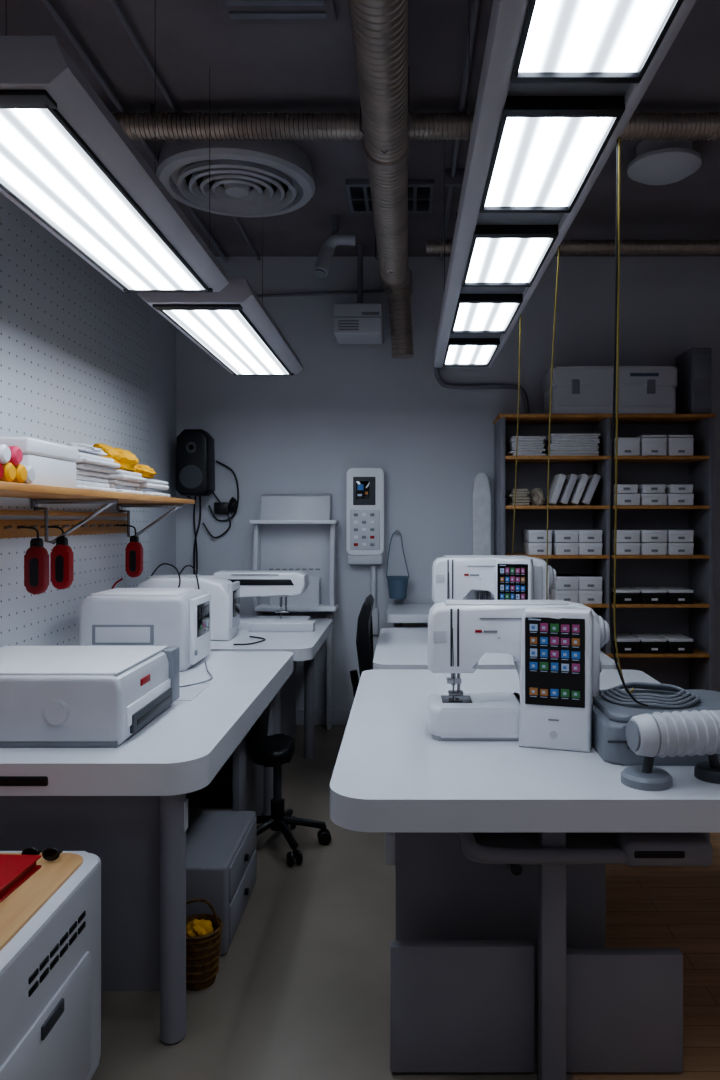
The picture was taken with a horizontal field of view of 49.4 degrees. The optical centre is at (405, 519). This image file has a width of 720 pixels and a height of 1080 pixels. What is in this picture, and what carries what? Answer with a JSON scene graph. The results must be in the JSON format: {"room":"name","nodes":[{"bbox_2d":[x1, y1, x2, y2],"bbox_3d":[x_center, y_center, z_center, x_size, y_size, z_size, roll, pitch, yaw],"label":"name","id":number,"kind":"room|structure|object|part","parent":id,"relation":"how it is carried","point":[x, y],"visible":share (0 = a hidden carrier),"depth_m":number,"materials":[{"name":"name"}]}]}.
{"room":"sewing workshop","nodes":[
{"label":"sewing workshop","id":0,"kind":"room"},
{"bbox_2d":[149,305,175,575],"bbox_3d":[-1.620,-0.220,2.065,0.100,3.360,6.530,0,0,0],"label":"wall","id":1,"kind":"structure","parent":0,"point":[162,334],"depth_m":5.05,"materials":[{"name":"grey paint"}]},
{"bbox_2d":[0,192,148,647],"bbox_3d":[-1.551,-0.040,2.645,0.014,2.680,4.090,0,0,0],"label":"pegboard","id":2,"kind":"object","parent":1,"relation":"attached to","point":[74,345],"visible":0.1,"depth_m":3.53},
{"bbox_2d":[0,510,126,538],"bbox_3d":[-1.516,0.016,2.875,0.051,0.108,2.750,0,0,0],"label":"rail","id":3,"kind":"object","parent":2,"relation":"attached to","point":[8,528],"depth_m":3.40,"materials":[{"name":"brown wood"}]},
{"bbox_2d":[0,481,194,543],"bbox_3d":[-1.349,-0.006,2.735,0.387,0.211,3.070,0,0,0],"label":"wooden shelf","id":4,"kind":"object","parent":2,"relation":"attached to","point":[38,494],"visible":0.98,"depth_m":3.21,"materials":[{"name":"brown wood"}]},
{"bbox_2d":[0,444,34,483],"bbox_3d":[-1.310,-0.169,2.240,0.280,0.111,0.458,0,0,0],"label":"rolls","id":5,"kind":"object","parent":4,"relation":"on","point":[11,470],"visible":1,"depth_m":2.34,"materials":[{"name":"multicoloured fabric"}]},
{"bbox_2d":[17,526,48,594],"bbox_3d":[-1.438,0.154,3.000,0.112,0.261,0.052,0,0,0],"label":"hanging snips","id":6,"kind":"object","parent":4,"relation":"hanging from","point":[36,557],"visible":1,"depth_m":2.98,"materials":[{"name":"red plastic"}]},
{"bbox_2d":[0,437,78,487],"bbox_3d":[-1.370,-0.190,2.685,0.330,0.155,0.390,0,0,0],"label":"storage box","id":7,"kind":"object","parent":4,"relation":"on","point":[53,464],"visible":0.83,"depth_m":2.64,"materials":[{"name":"plastic"}]},
{"bbox_2d":[48,526,73,589],"bbox_3d":[-1.438,0.154,3.220,0.112,0.261,0.052,0,0,0],"label":"hanging snips","id":8,"kind":"object","parent":4,"relation":"hanging from","point":[62,555],"visible":1,"depth_m":3.20,"materials":[{"name":"red plastic"}]},
{"bbox_2d":[57,443,169,496],"bbox_3d":[-1.345,-0.210,3.452,0.308,0.197,1.043,0,0,0],"label":"pile","id":9,"kind":"object","parent":4,"relation":"on","point":[94,471],"visible":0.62,"depth_m":3.21,"materials":[{"name":"white fabric"}]},
{"bbox_2d":[93,443,156,477],"bbox_3d":[-1.309,-0.269,3.540,0.266,0.140,0.476,0,0,0],"label":"cloth","id":10,"kind":"object","parent":9,"relation":"on","point":[127,461],"visible":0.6,"depth_m":3.41,"materials":[{"name":"yellow fabric"}]},
{"bbox_2d":[116,525,142,577],"bbox_3d":[-1.429,0.159,4.020,0.133,0.271,0.052,0,0,0],"label":"hanging snips","id":11,"kind":"object","parent":4,"relation":"hanging from","point":[134,549],"visible":1,"depth_m":4.00,"materials":[{"name":"red plastic"}]},
{"bbox_2d":[0,0,719,256],"bbox_3d":[0.665,-1.850,2.065,4.470,0.100,6.530,0,0,0],"label":"ceiling","id":12,"kind":"structure","parent":0,"point":[254,68],"depth_m":3.27,"materials":[{"name":"black paint"}]},
{"bbox_2d":[6,0,6,35],"bbox_3d":[-0.820,-1.345,1.600,0.003,0.909,0.003,0,0,0],"label":"wire","id":13,"kind":"object","parent":12,"relation":"hanging from","point":[6,0],"visible":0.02,"depth_m":1.60,"materials":[{"name":"metal"}]},
{"bbox_2d":[0,36,228,291],"bbox_3d":[-0.823,-0.840,2.085,0.405,0.100,1.310,0,0,0],"label":"fluorescent light fixture","id":14,"kind":"object","parent":12,"relation":"hanging from","point":[66,161],"visible":1,"depth_m":1.84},
{"bbox_2d":[155,0,155,173],"bbox_3d":[-0.820,-1.345,2.550,0.003,0.909,0.003,0,0,0],"label":"wire","id":15,"kind":"object","parent":12,"relation":"hanging from","point":[155,0],"visible":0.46,"depth_m":2.55,"materials":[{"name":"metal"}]},
{"bbox_2d":[137,67,302,375],"bbox_3d":[-0.777,-1.295,3.585,0.425,1.010,1.430,0,0,0],"label":"fluorescent light fixture","id":16,"kind":"object","parent":12,"relation":"hanging from","point":[232,325],"depth_m":3.22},
{"bbox_3d":[-0.780,-1.345,3.100,0.003,0.909,0.003,0,0,0],"label":"light suspension wire","id":17,"kind":"part","parent":16,"relation":"part of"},
{"bbox_2d":[156,139,314,216],"bbox_3d":[-0.850,-1.721,3.930,0.780,0.158,0.780,0,0,0],"label":"ceiling vent","id":18,"kind":"object","parent":12,"relation":"in","point":[251,178],"visible":0.97,"depth_m":3.78,"materials":[{"name":"white metal"}]},
{"bbox_2d":[262,216,262,303],"bbox_3d":[-0.780,-1.270,4.240,0.003,0.759,0.003,0,0,0],"label":"wire","id":19,"kind":"object","parent":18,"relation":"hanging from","point":[262,216],"visible":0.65,"depth_m":4.24,"materials":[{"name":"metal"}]},
{"bbox_2d":[42,0,479,262],"bbox_3d":[-0.431,-1.760,2.400,1.602,0.080,5.800,0,0,0],"label":"conduit","id":20,"kind":"object","parent":12,"relation":"attached to","point":[453,176],"depth_m":3.17,"materials":[{"name":"grey metal"}]},
{"bbox_2d":[217,0,335,23],"bbox_3d":[-0.450,-1.786,2.575,0.400,0.028,0.450,0,0,0],"label":"return grille","id":21,"kind":"object","parent":12,"relation":"attached to","point":[232,11],"depth_m":2.73,"materials":[{"name":"grey metal"}]},
{"bbox_2d":[314,215,355,277],"bbox_3d":[-0.419,-1.609,4.595,0.241,0.382,0.160,0,0,0],"label":"pipe","id":22,"kind":"object","parent":12,"relation":"hanging from","point":[327,249],"visible":1,"depth_m":4.59,"materials":[{"name":"grey plastic"}]},
{"bbox_2d":[334,244,383,343],"bbox_3d":[-0.305,-1.490,5.098,0.310,0.620,0.305,0,0,0],"label":"ceiling projector","id":23,"kind":"object","parent":12,"relation":"hanging from","point":[359,322],"depth_m":4.95,"materials":[{"name":"white plastic"}]},
{"bbox_2d":[349,0,413,357],"bbox_3d":[-0.090,-1.427,2.316,0.231,0.746,5.633,0,0,1],"label":"spiral duct","id":24,"kind":"object","parent":12,"relation":"hanging from","point":[379,27],"visible":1,"depth_m":3.03,"materials":[{"name":"metal"}]},
{"bbox_2d":[345,180,433,212],"bbox_3d":[-0.085,-1.782,4.310,0.470,0.036,0.380,0,0,0],"label":"grille","id":25,"kind":"object","parent":12,"relation":"attached to","point":[420,192],"depth_m":4.25,"materials":[{"name":"grey metal"}]},
{"bbox_2d":[111,103,719,140],"bbox_3d":[0.665,-1.725,3.380,4.450,0.150,0.110,0,0,0],"label":"flexible duct","id":26,"kind":"object","parent":12,"relation":"attached to","point":[705,126],"visible":0.59,"depth_m":3.34,"materials":[{"name":"metal"}]},
{"bbox_2d":[434,0,695,367],"bbox_3d":[0.297,-1.297,2.400,0.305,1.006,3.400,0,0,0],"label":"ceiling light strip","id":27,"kind":"object","parent":12,"relation":"hanging from","point":[560,82],"visible":1,"depth_m":1.64,"materials":[{"name":"grey plastic"}]},
{"bbox_2d":[512,315,520,554],"bbox_3d":[0.518,-0.083,3.701,0.020,1.438,1.314,0,0,7],"label":"power cord","id":28,"kind":"object","parent":27,"relation":"hanging from","point":[520,315],"visible":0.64,"depth_m":3.48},
{"bbox_2d":[546,246,559,599],"bbox_3d":[0.553,-0.083,2.960,0.049,1.438,1.380,0,0,11],"label":"power cord","id":29,"kind":"object","parent":27,"relation":"hanging from","point":[558,246],"visible":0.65,"depth_m":2.72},
{"bbox_2d":[609,137,647,706],"bbox_3d":[0.528,-0.149,1.921,0.087,1.304,0.603,0,0,23],"label":"power cord","id":30,"kind":"object","parent":27,"relation":"hanging from","point":[617,241],"visible":1,"depth_m":1.85,"materials":[{"name":"yellow plastic"}]},
{"bbox_2d":[426,212,719,253],"bbox_3d":[1.505,-1.679,4.570,2.770,0.241,0.082,0,0,0],"label":"flexible duct","id":31,"kind":"object","parent":12,"relation":"attached to","point":[432,246],"visible":0.61,"depth_m":4.54,"materials":[{"name":"metal"}]},
{"bbox_2d":[627,139,701,184],"bbox_3d":[1.240,-1.725,3.750,0.340,0.150,0.340,0,0,0],"label":"ceiling vent","id":32,"kind":"object","parent":12,"relation":"in","point":[656,162],"visible":0.98,"depth_m":3.67,"materials":[{"name":"grey plastic"}]},
{"bbox_2d":[91,725,719,1079],"bbox_3d":[0.665,1.430,2.065,4.470,0.060,6.530,0,0,0],"label":"floor","id":33,"kind":"structure","parent":0,"point":[300,990],"depth_m":2.45,"materials":[{"name":"grey concrete"}]},
{"bbox_2d":[0,851,100,1079],"bbox_3d":[-1.097,1.116,1.540,0.707,0.568,0.880,0,0,0],"label":"base cabinet","id":34,"kind":"object","parent":33,"relation":"on","point":[50,924],"visible":1,"depth_m":1.70,"materials":[{"name":"white plastic"}]},
{"bbox_2d":[0,854,40,901],"bbox_3d":[-1.100,0.817,1.720,0.440,0.030,0.320,0,0,3],"label":"folder","id":35,"kind":"object","parent":34,"relation":"on","point":[15,870],"visible":1,"depth_m":1.80,"materials":[{"name":"plastic"}]},
{"bbox_2d":[21,847,62,860],"bbox_3d":[-0.890,0.814,1.920,0.094,0.033,0.044,0,0,0],"label":"eyeglasses","id":36,"kind":"object","parent":34,"relation":"on","point":[49,854],"visible":0.83,"depth_m":1.90,"materials":[{"name":"black plastic"}]},
{"bbox_2d":[0,651,293,1043],"bbox_3d":[-1.035,1.020,2.923,0.990,0.760,1.754,0,0,0],"label":"work table","id":37,"kind":"object","parent":33,"relation":"on","point":[127,805],"visible":0.7,"depth_m":2.15,"materials":[{"name":"white laminate"}]},
{"bbox_2d":[0,646,179,747],"bbox_3d":[-1.093,0.536,2.450,0.613,0.207,0.539,0,0,0],"label":"printer","id":38,"kind":"object","parent":37,"relation":"on","point":[51,696],"visible":1,"depth_m":2.20,"materials":[{"name":"white plastic"}]},
{"bbox_2d":[80,588,210,670],"bbox_3d":[-1.139,0.477,3.477,0.482,0.325,0.406,0,0,0],"label":"printer","id":39,"kind":"object","parent":37,"relation":"on","point":[180,617],"visible":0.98,"depth_m":3.28,"materials":[{"name":"white plastic"}]},
{"bbox_2d":[175,685,208,700],"bbox_3d":[-0.870,0.639,2.890,0.220,0.002,0.260,0,0,0],"label":"sheet","id":40,"kind":"object","parent":37,"relation":"on","point":[188,693],"visible":0.43,"depth_m":2.90,"materials":[{"name":"white paper"}]},
{"bbox_2d":[180,661,212,686],"bbox_3d":[-0.890,0.635,3.224,0.226,0.006,0.554,0,0,0],"label":"cable","id":41,"kind":"object","parent":37,"relation":"on","point":[205,661],"visible":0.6,"depth_m":3.06,"materials":[{"name":"grey plastic"}]},
{"bbox_2d":[186,899,222,990],"bbox_3d":[-0.630,1.276,2.370,0.144,0.249,0.144,0,0,0],"label":"wicker basket","id":42,"kind":"object","parent":33,"relation":"on","point":[203,931],"visible":0.75,"depth_m":2.33,"materials":[{"name":"brown wicker"}]},
{"bbox_2d":[186,811,256,954],"bbox_3d":[-0.757,1.258,2.750,0.405,0.285,0.500,0,0,0],"label":"base cabinet","id":43,"kind":"object","parent":33,"relation":"on","point":[221,853],"visible":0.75,"depth_m":2.64,"materials":[{"name":"grey plastic"}]},
{"bbox_2d":[211,619,332,758],"bbox_3d":[-1.000,1.020,4.465,1.060,0.760,1.190,0,0,0],"label":"work table","id":44,"kind":"object","parent":33,"relation":"on","point":[304,646],"visible":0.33,"depth_m":4.40,"materials":[{"name":"white laminate"}]},
{"bbox_2d":[111,578,122,588],"bbox_3d":[-1.482,0.466,3.964,0.030,0.340,0.086,0,0,36],"label":"cord","id":45,"kind":"object","parent":44,"relation":"on","point":[119,580],"visible":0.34,"depth_m":3.98,"materials":[{"name":"plastic"}]},
{"bbox_2d":[137,563,239,640],"bbox_3d":[-1.181,0.437,4.218,0.519,0.406,0.324,0,0,0],"label":"machine","id":46,"kind":"object","parent":44,"relation":"on","point":[225,594],"visible":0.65,"depth_m":4.12,"materials":[{"name":"white plastic"}]},
{"bbox_2d":[233,636,265,644],"bbox_3d":[-0.807,0.635,4.109,0.119,0.008,0.279,0,0,6],"label":"cable","id":47,"kind":"object","parent":44,"relation":"on","point":[249,636],"visible":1,"depth_m":4.05,"materials":[{"name":"black plastic"}]},
{"bbox_2d":[213,570,314,631],"bbox_3d":[-0.840,0.475,4.650,0.620,0.330,0.400,0,0,0],"label":"machine","id":48,"kind":"object","parent":44,"relation":"on","point":[253,583],"visible":0.7,"depth_m":4.60,"materials":[{"name":"white plastic"}]},
{"bbox_2d":[251,705,330,866],"bbox_3d":[-0.544,1.070,3.350,0.444,0.660,0.438,0,0,0],"label":"stool","id":49,"kind":"object","parent":33,"relation":"on","point":[276,750],"visible":0.77,"depth_m":3.31,"materials":[{"name":"black plastic"}]},
{"bbox_2d":[250,494,338,729],"bbox_3d":[-0.745,0.610,5.213,0.570,1.580,0.225,0,0,0],"label":"stand","id":50,"kind":"object","parent":33,"relation":"on","point":[292,531],"visible":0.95,"depth_m":5.26,"materials":[{"name":"white plastic"}]},
{"bbox_2d":[350,594,373,697],"bbox_3d":[-0.052,0.905,4.163,0.558,0.990,0.550,0,0,0],"label":"office chair","id":51,"kind":"object","parent":33,"relation":"on","point":[364,636],"visible":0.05,"depth_m":3.95,"materials":[{"name":"black plastic"}]},
{"bbox_2d":[386,604,433,627],"bbox_3d":[0.150,0.985,4.990,0.540,0.830,0.580,0,0,0],"label":"side table","id":52,"kind":"object","parent":33,"relation":"on","point":[397,614],"visible":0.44,"depth_m":4.75,"materials":[{"name":"white laminate"}]},
{"bbox_2d":[472,472,490,599],"bbox_3d":[0.510,0.540,5.275,0.120,1.720,0.070,0,0,0],"label":"ironing board","id":53,"kind":"object","parent":33,"relation":"on","point":[481,497],"visible":0.34,"depth_m":5.24,"materials":[{"name":"white fabric"}]},
{"bbox_2d":[373,628,617,669],"bbox_3d":[0.400,1.020,4.045,1.100,0.760,1.190,0,0,0],"label":"work table","id":54,"kind":"object","parent":33,"relation":"on","point":[396,648],"visible":0.3,"depth_m":3.69,"materials":[{"name":"white laminate"}]},
{"bbox_2d":[432,555,556,602],"bbox_3d":[0.447,0.411,3.917,0.629,0.458,0.347,0,0,0],"label":"sewing machine","id":55,"kind":"object","parent":54,"relation":"on","point":[506,577],"visible":0.55,"depth_m":3.89,"materials":[{"name":"white plastic"}]},
{"bbox_2d":[330,669,719,1079],"bbox_3d":[0.407,1.020,2.562,1.185,0.760,1.555,0,0,0],"label":"work table","id":56,"kind":"object","parent":33,"relation":"on","point":[500,852],"visible":0.96,"depth_m":1.97,"materials":[{"name":"white laminate"}]},
{"bbox_2d":[427,600,609,751],"bbox_3d":[0.337,0.443,2.293,0.542,0.394,0.310,0,0,0],"label":"sewing machine","id":57,"kind":"object","parent":56,"relation":"on","point":[554,646],"visible":0.98,"depth_m":2.25,"materials":[{"name":"white plastic"}]},
{"bbox_2d":[592,689,719,765],"bbox_3d":[0.745,0.578,2.206,0.440,0.125,0.368,0,0,0],"label":"case","id":58,"kind":"object","parent":56,"relation":"on","point":[610,720],"visible":0.45,"depth_m":2.09,"materials":[{"name":"grey plastic"}]},
{"bbox_2d":[601,682,699,708],"bbox_3d":[0.700,0.497,2.240,0.274,0.035,0.249,0,0,0],"label":"power cable","id":59,"kind":"object","parent":58,"relation":"on","point":[652,700],"visible":0.99,"depth_m":2.17,"materials":[{"name":"grey plastic"}]},
{"bbox_2d":[621,710,719,790],"bbox_3d":[0.673,0.556,1.914,0.299,0.169,0.120,0,0,-9],"label":"thread spool","id":60,"kind":"object","parent":56,"relation":"on","point":[694,732],"visible":1,"depth_m":1.88,"materials":[{"name":"grey plastic"}]},
{"bbox_2d":[493,414,715,690],"bbox_3d":[1.275,0.364,5.115,1.370,2.072,0.370,0,0,0],"label":"shelving unit","id":61,"kind":"object","parent":33,"relation":"on","point":[695,572],"visible":0.5,"depth_m":5.25,"materials":[{"name":"brown wood"}]},
{"bbox_2d":[505,489,529,504],"bbox_3d":[0.726,-0.146,5.070,0.134,0.107,0.220,0,0,0],"label":"folded fabric","id":62,"kind":"object","parent":61,"relation":"on","point":[521,494],"visible":0.98,"depth_m":4.96,"materials":[{"name":"beige fabric"}]},
{"bbox_2d":[505,436,545,455],"bbox_3d":[0.777,-0.471,5.070,0.235,0.127,0.220,0,0,0],"label":"folded fabric","id":63,"kind":"object","parent":61,"relation":"on","point":[527,445],"visible":0.95,"depth_m":4.96,"materials":[{"name":"white fabric"}]},
{"bbox_2d":[530,488,544,504],"bbox_3d":[0.849,-0.151,5.068,0.102,0.114,0.178,0,0,0],"label":"fabric bundle","id":64,"kind":"object","parent":61,"relation":"on","point":[536,495],"visible":0.81,"depth_m":5.00,"materials":[{"name":"beige fabric"}]},
{"bbox_2d":[544,434,600,455],"bbox_3d":[1.074,-0.479,5.070,0.331,0.143,0.220,0,0,0],"label":"folded fabric","id":65,"kind":"object","parent":61,"relation":"on","point":[560,444],"visible":0.85,"depth_m":4.96,"materials":[{"name":"white fabric"}]},
{"bbox_2d":[545,474,600,504],"bbox_3d":[1.079,-0.197,5.060,0.323,0.198,0.200,0,0,0],"label":"booklets","id":66,"kind":"object","parent":61,"relation":"on","point":[571,489],"visible":0.98,"depth_m":4.96,"materials":[{"name":"white paper"}]},
{"bbox_2d":[549,574,601,603],"bbox_3d":[1.097,0.446,5.069,0.299,0.173,0.246,0,0,0],"label":"storage boxes","id":67,"kind":"object","parent":61,"relation":"in","point":[576,588],"visible":0.8,"depth_m":4.95,"materials":[{"name":"cardboard"}]},
{"bbox_2d":[523,529,693,554],"bbox_3d":[1.302,0.142,5.069,1.049,0.159,0.246,0,0,0],"label":"storage boxes","id":68,"kind":"object","parent":61,"relation":"in","point":[560,541],"visible":0.95,"depth_m":4.95,"materials":[{"name":"cardboard"}]},
{"bbox_2d":[611,435,693,455],"bbox_3d":[1.577,-0.474,5.069,0.499,0.133,0.246,0,0,0],"label":"storage boxes","id":69,"kind":"object","parent":61,"relation":"in","point":[643,445],"visible":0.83,"depth_m":4.95,"materials":[{"name":"cardboard"}]},
{"bbox_2d":[611,633,693,652],"bbox_3d":[1.577,0.800,5.069,0.499,0.093,0.246,0,0,0],"label":"storage boxes","id":70,"kind":"object","parent":61,"relation":"in","point":[626,642],"visible":0.87,"depth_m":4.95,"materials":[{"name":"cardboard"}]},
{"bbox_2d":[612,587,693,603],"bbox_3d":[1.577,0.488,5.069,0.499,0.088,0.246,0,0,0],"label":"storage boxes","id":71,"kind":"object","parent":61,"relation":"in","point":[624,595],"visible":0.81,"depth_m":4.95,"materials":[{"name":"plastic"}]},
{"bbox_2d":[613,484,693,504],"bbox_3d":[1.577,-0.160,5.069,0.499,0.133,0.246,0,0,0],"label":"storage boxes","id":72,"kind":"object","parent":61,"relation":"in","point":[627,494],"visible":0.73,"depth_m":4.95,"materials":[{"name":"cardboard"}]},
{"bbox_2d":[676,348,710,413],"bbox_3d":[1.885,-0.886,5.116,0.130,0.427,0.308,0,0,0],"label":"equipment box","id":73,"kind":"object","parent":61,"relation":"on","point":[693,389],"visible":0.88,"depth_m":4.97,"materials":[{"name":"plastic"}]},
{"bbox_2d":[176,257,719,709],"bbox_3d":[0.665,-0.220,5.380,4.670,3.360,0.100,0,0,0],"label":"wall","id":74,"kind":"structure","parent":0,"point":[348,406],"depth_m":5.33,"materials":[{"name":"grey paint"}]},
{"bbox_2d":[175,429,214,495],"bbox_3d":[-1.390,-0.375,5.185,0.220,0.430,0.280,0,0,0],"label":"loudspeaker","id":75,"kind":"object","parent":74,"relation":"attached to","point":[195,451],"visible":1,"depth_m":5.05,"materials":[{"name":"black plastic"}]},
{"bbox_2d":[186,460,238,574],"bbox_3d":[-1.341,0.450,5.280,0.414,1.902,0.069,0,0,0],"label":"cable bundle","id":76,"kind":"object","parent":74,"relation":"attached to","point":[220,507],"visible":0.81,"depth_m":5.29,"materials":[{"name":"black plastic"}]},
{"bbox_2d":[296,710,350,724],"bbox_3d":[0.665,1.350,5.322,4.470,0.100,0.015,0,0,0],"label":"baseboard","id":77,"kind":"structure","parent":74,"relation":"attached to","point":[339,717],"depth_m":5.32,"materials":[{"name":"grey"}]},
{"bbox_2d":[346,468,383,563],"bbox_3d":[-0.275,-0.025,5.276,0.250,0.650,0.099,0,0,0],"label":"control panel","id":78,"kind":"object","parent":74,"relation":"attached to","point":[364,486],"visible":1,"depth_m":5.23,"materials":[{"name":"white plastic"}]},
{"bbox_2d":[371,565,377,634],"bbox_3d":[-0.214,0.542,5.308,0.041,0.468,0.037,0,0,0],"label":"power cable","id":79,"kind":"object","parent":74,"relation":"attached to","point":[373,567],"visible":0.48,"depth_m":5.29,"materials":[{"name":"white plastic"}]},
{"bbox_2d":[257,290,528,413],"bbox_3d":[-0.130,-1.125,5.310,1.940,0.891,0.036,0,0,0],"label":"conduit","id":80,"kind":"object","parent":74,"relation":"attached to","point":[439,379],"visible":0.77,"depth_m":5.30,"materials":[{"name":"grey metal"}]},
{"bbox_2d":[386,530,408,598],"bbox_3d":[-0.055,0.296,5.240,0.156,0.457,0.156,0,0,-45],"label":"bucket","id":81,"kind":"object","parent":74,"relation":"hanging from","point":[397,585],"visible":1,"depth_m":5.19,"materials":[{"name":"blue plastic"}]}
]}

